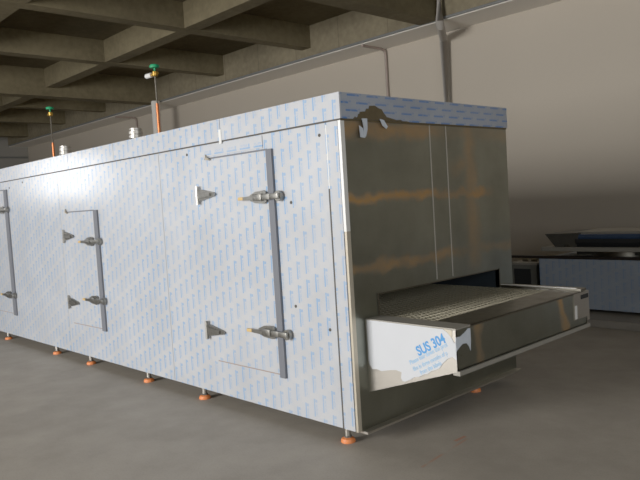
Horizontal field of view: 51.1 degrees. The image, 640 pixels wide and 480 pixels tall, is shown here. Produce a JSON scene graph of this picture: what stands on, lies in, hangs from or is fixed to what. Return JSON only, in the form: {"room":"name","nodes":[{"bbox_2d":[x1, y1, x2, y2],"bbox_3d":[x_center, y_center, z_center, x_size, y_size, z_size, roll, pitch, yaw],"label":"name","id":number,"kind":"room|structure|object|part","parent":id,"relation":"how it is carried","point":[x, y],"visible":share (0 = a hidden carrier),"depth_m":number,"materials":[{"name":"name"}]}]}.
{"room":"processing plant","nodes":[
{"label":"processing plant","id":0,"kind":"room"},
{"bbox_2d":[0,137,28,168],"bbox_3d":[-17.576,-1.056,20.536,17.060,5.030,0.250,-7,4,-43],"label":"wall","id":1,"kind":"structure","parent":0,"point":[5,150],"depth_m":25.75,"materials":[{"name":"paint"}]},
{"bbox_2d":[0,0,350,78],"bbox_3d":[-6.638,-3.710,8.691,17.660,0.250,32.600,-7,4,-43],"label":"ceiling","id":2,"kind":"structure","parent":0,"point":[304,12],"depth_m":12.53,"materials":[{"name":"concrete"}]},
{"bbox_2d":[0,122,27,137],"bbox_3d":[-16.572,-3.296,18.674,16.330,0.480,0.360,-7,4,-43],"label":"ceiling beam","id":3,"kind":"structure","parent":2,"relation":"attached to","point":[20,130],"depth_m":23.83,"materials":[{"name":"concrete"}]},
{"bbox_2d":[0,0,30,21],"bbox_3d":[-5.055,-3.551,10.194,0.285,0.430,32.000,-7,4,-43],"label":"ceiling beam","id":4,"kind":"structure","parent":2,"relation":"attached to","point":[5,11],"depth_m":9.72,"materials":[{"name":"concrete"}]},
{"bbox_2d":[0,108,65,124],"bbox_3d":[-14.281,-3.323,16.258,16.330,0.435,0.260,-7,4,-43],"label":"ceiling beam","id":5,"kind":"structure","parent":2,"relation":"attached to","point":[10,115],"depth_m":21.03,"materials":[{"name":"concrete"}]},
{"bbox_2d":[0,96,105,111],"bbox_3d":[-12.306,-3.327,14.176,16.330,0.435,0.260,-7,4,-43],"label":"ceiling beam","id":6,"kind":"structure","parent":2,"relation":"attached to","point":[35,103],"depth_m":18.81,"materials":[{"name":"concrete"}]},
{"bbox_2d":[0,65,155,104],"bbox_3d":[-10.338,-3.234,12.114,16.330,0.630,0.360,-7,4,-43],"label":"ceiling beam","id":7,"kind":"structure","parent":2,"relation":"attached to","point":[15,81],"depth_m":16.25,"materials":[{"name":"concrete"}]},
{"bbox_2d":[0,27,223,76],"bbox_3d":[-8.210,-3.335,9.860,16.330,0.435,0.260,-7,4,-43],"label":"ceiling beam","id":8,"kind":"structure","parent":2,"relation":"attached to","point":[13,42],"depth_m":13.18,"materials":[{"name":"concrete"}]},
{"bbox_2d":[0,0,270,111],"bbox_3d":[-2.973,-3.792,12.169,0.285,0.430,32.000,-7,4,-43],"label":"ceiling beam","id":9,"kind":"structure","parent":2,"relation":"attached to","point":[131,42],"depth_m":12.40,"materials":[{"name":"concrete"}]},
{"bbox_2d":[0,0,310,50],"bbox_3d":[-6.186,-3.340,7.727,16.330,0.435,0.260,-7,4,-43],"label":"ceiling beam","id":10,"kind":"structure","parent":2,"relation":"attached to","point":[168,15],"depth_m":11.07,"materials":[{"name":"concrete"}]},
{"bbox_2d":[8,0,496,144],"bbox_3d":[-0.710,-3.955,14.317,0.730,0.625,32.000,-7,4,-43],"label":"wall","id":11,"kind":"structure","parent":2,"relation":"attached to","point":[350,27],"depth_m":14.22,"materials":[{"name":"concrete"}]},
{"bbox_2d":[8,0,506,145],"bbox_3d":[-0.972,-3.621,14.068,0.044,0.044,31.800,-7,4,-43],"label":"conduit","id":12,"kind":"object","parent":11,"relation":"attached to","point":[497,1],"visible":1,"depth_m":13.44,"materials":[{"name":"metal"}]},
{"bbox_2d":[306,0,436,24],"bbox_3d":[-4.094,-3.247,5.535,16.330,0.630,0.360,-7,4,-43],"label":"ceiling beam","id":13,"kind":"structure","parent":2,"relation":"attached to","point":[417,12],"depth_m":10.40,"materials":[{"name":"concrete"}]},
{"bbox_2d":[0,309,639,479],"bbox_3d":[-6.315,1.527,8.987,17.660,0.200,32.600,-7,4,-43],"label":"floor","id":14,"kind":"structure","parent":0,"point":[571,411],"depth_m":4.54,"materials":[{"name":"concrete"}]},
{"bbox_2d":[151,101,161,133],"bbox_3d":[-4.125,-1.395,17.441,0.232,4.400,0.232,-7,4,-43],"label":"downpipe","id":15,"kind":"object","parent":14,"relation":"on","point":[153,103],"visible":0.09,"depth_m":17.25,"materials":[{"name":"metal"}]},
{"bbox_2d":[0,92,589,443],"bbox_3d":[-2.364,0.045,8.125,1.959,2.364,10.698,-7,4,-43],"label":"freezer","id":16,"kind":"object","parent":14,"relation":"on","point":[343,260],"visible":1,"depth_m":4.85,"materials":[{"name":"metal"}]},
{"bbox_3d":[-4.173,0.153,8.700,0.007,1.556,0.770,-7,4,-43],"label":"door","id":17,"kind":"part","parent":16,"relation":"part of","materials":[{"name":"silver metal"}]},
{"bbox_3d":[-3.603,0.242,8.138,0.030,1.944,2.465,-7,4,-43],"label":"panel","id":18,"kind":"part","parent":16,"relation":"part of","materials":[{"name":"silver metal"}]},
{"bbox_2d":[46,107,54,156],"bbox_3d":[-3.758,-1.414,9.390,0.107,0.899,0.125,-7,4,-43],"label":"pipe","id":19,"kind":"object","parent":16,"relation":"on","point":[50,113],"visible":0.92,"depth_m":9.37,"materials":[{"name":"orange metal"}]},
{"bbox_3d":[-3.762,-1.563,9.376,0.018,0.400,0.018,-5,3,-21],"label":"rod","id":20,"kind":"part","parent":19,"relation":"part of","materials":[{"name":"silver metal"}]},
{"bbox_3d":[-2.439,0.297,6.892,0.007,1.181,0.720,-7,4,-43],"label":"door","id":21,"kind":"part","parent":16,"relation":"part of","materials":[{"name":"silver metal"}]},
{"bbox_3d":[-2.023,0.239,6.473,0.030,1.944,2.115,-7,4,-43],"label":"panel","id":22,"kind":"part","parent":16,"relation":"part of","materials":[{"name":"silver metal"}]},
{"bbox_2d":[145,64,160,132],"bbox_3d":[-1.815,-1.438,7.340,0.107,0.939,0.236,-7,4,-43],"label":"pipe","id":23,"kind":"object","parent":16,"relation":"on","point":[154,73],"visible":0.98,"depth_m":7.28,"materials":[{"name":"orange metal"}]},
{"bbox_2d":[145,73,152,78],"bbox_3d":[-1.880,-1.808,7.364,0.052,0.053,0.112,-7,4,-43],"label":"outlet","id":24,"kind":"object","parent":23,"relation":"attached to","point":[149,75],"depth_m":7.34,"materials":[{"name":"white plastic"}]},
{"bbox_3d":[-1.798,-1.871,7.270,0.107,0.070,0.110,-7,4,-43],"label":"valve handle","id":25,"kind":"part","parent":23,"relation":"part of","materials":[{"name":"green plastic"}]},
{"bbox_3d":[-1.784,-1.647,7.282,0.018,0.320,0.018,-5,3,-21],"label":"rod","id":26,"kind":"part","parent":23,"relation":"part of","materials":[{"name":"silver metal"}]},
{"bbox_3d":[-0.587,0.161,4.924,0.007,1.566,0.785,-7,4,-43],"label":"door","id":27,"kind":"part","parent":16,"relation":"part of","materials":[{"name":"silver metal"}]},
{"bbox_3d":[-0.594,0.236,4.968,0.030,1.944,2.027,-7,4,-43],"label":"panel","id":28,"kind":"part","parent":16,"relation":"part of","materials":[{"name":"silver metal"}]},
{"bbox_3d":[0.141,0.235,4.191,0.032,1.944,0.098,-7,4,-43],"label":"panel","id":29,"kind":"part","parent":16,"relation":"part of","materials":[{"name":"silver metal"}]},
{"bbox_3d":[0.178,1.228,4.286,0.038,0.092,0.038,-7,4,-43],"label":"leg","id":30,"kind":"part","parent":16,"relation":"part of","materials":[{"name":"metal"}]},
{"bbox_3d":[0.186,0.235,4.143,0.034,1.944,0.022,-7,4,-43],"label":"corner trim","id":31,"kind":"part","parent":16,"relation":"part of","materials":[{"name":"silver metal"}]},
{"bbox_3d":[0.573,0.496,4.027,0.147,0.010,0.683,-7,4,-43],"label":"rail","id":32,"kind":"part","parent":16,"relation":"part of","materials":[{"name":"silver metal"}]},
{"bbox_3d":[0.861,0.157,4.785,1.889,1.944,0.020,-7,4,-43],"label":"panel","id":33,"kind":"part","parent":16,"relation":"part of","materials":[{"name":"metal"}]},
{"bbox_3d":[0.890,0.356,4.815,1.459,0.148,0.036,-7,4,-43],"label":"opening frame","id":34,"kind":"part","parent":16,"relation":"part of","materials":[{"name":"metal"}]},
{"bbox_3d":[1.300,0.431,4.420,1.445,0.008,0.253,-7,4,-43],"label":"deck plate","id":35,"kind":"part","parent":16,"relation":"part of","materials":[{"name":"metal"}]},
{"bbox_3d":[1.341,0.552,4.297,1.613,0.240,0.012,-7,4,-43],"label":"panel","id":36,"kind":"part","parent":16,"relation":"part of","materials":[{"name":"metal"}]},
{"bbox_3d":[1.688,0.359,5.100,0.080,0.021,0.660,-7,4,-43],"label":"rail","id":37,"kind":"part","parent":16,"relation":"part of","materials":[{"name":"metal"}]},
{"bbox_2d":[436,0,448,101],"bbox_3d":[2.161,-1.740,11.370,0.146,5.000,0.998,-3,3,14],"label":"downpipe","id":38,"kind":"object","parent":14,"relation":"on","point":[440,27],"visible":0.45,"depth_m":11.64,"materials":[{"name":"metal"}]},
{"bbox_2d":[512,258,539,284],"bbox_3d":[2.856,0.545,8.979,0.470,0.630,0.400,-7,4,-43],"label":"control box","id":39,"kind":"object","parent":14,"relation":"on","point":[526,271],"visible":0.48,"depth_m":8.81,"materials":[{"name":"grey paint"}]},
{"bbox_3d":[2.682,0.528,8.842,0.010,0.300,0.240,-7,4,-43],"label":"door panel","id":40,"kind":"part","parent":39,"relation":"part of","materials":[{"name":"metal"}]},
{"bbox_3d":[2.840,0.293,8.965,0.470,0.029,0.400,-7,4,-43],"label":"lid","id":41,"kind":"part","parent":39,"relation":"part of","materials":[{"name":"silver metal"}]},
{"bbox_2d":[511,227,639,312],"bbox_3d":[4.379,0.351,7.599,1.090,0.985,4.460,-7,4,-43],"label":"machine","id":42,"kind":"object","parent":14,"relation":"on","point":[605,262],"visible":0.88,"depth_m":7.98,"materials":[{"name":"metal"}]},
{"bbox_3d":[4.024,0.212,7.263,0.080,0.033,4.460,-7,4,-43],"label":"frame rail","id":43,"kind":"part","parent":42,"relation":"part of","materials":[{"name":"silver metal"}]},
{"bbox_3d":[4.564,0.490,7.450,1.050,0.602,3.990,-7,4,-43],"label":"panel","id":44,"kind":"part","parent":42,"relation":"part of","materials":[{"name":"grey metal"}]},
{"bbox_2d":[28,0,639,261],"bbox_3d":[-0.221,-1.801,14.777,0.250,5.030,32.600,-7,4,-43],"label":"wall","id":45,"kind":"structure","parent":0,"point":[565,74],"depth_m":10.70,"materials":[{"name":"beige paint"}]},
{"bbox_2d":[115,116,137,127],"bbox_3d":[-5.540,-1.433,19.724,0.687,4.392,0.054,-7,4,-43],"label":"pipe","id":46,"kind":"object","parent":45,"relation":"attached to","point":[115,116],"visible":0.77,"depth_m":19.65,"materials":[{"name":"metal"}]},
{"bbox_2d":[9,0,561,146],"bbox_3d":[-0.685,-3.634,14.341,0.715,0.020,32.000,-7,4,-43],"label":"trim","id":47,"kind":"structure","parent":45,"relation":"attached to","point":[508,7],"depth_m":13.39,"materials":[{"name":"paint"}]},
{"bbox_2d":[361,44,388,95],"bbox_3d":[1.151,-1.446,12.674,0.687,4.392,0.054,-7,4,-43],"label":"pipe","id":48,"kind":"object","parent":45,"relation":"attached to","point":[362,45],"visible":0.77,"depth_m":12.76,"materials":[{"name":"metal"}]}
]}

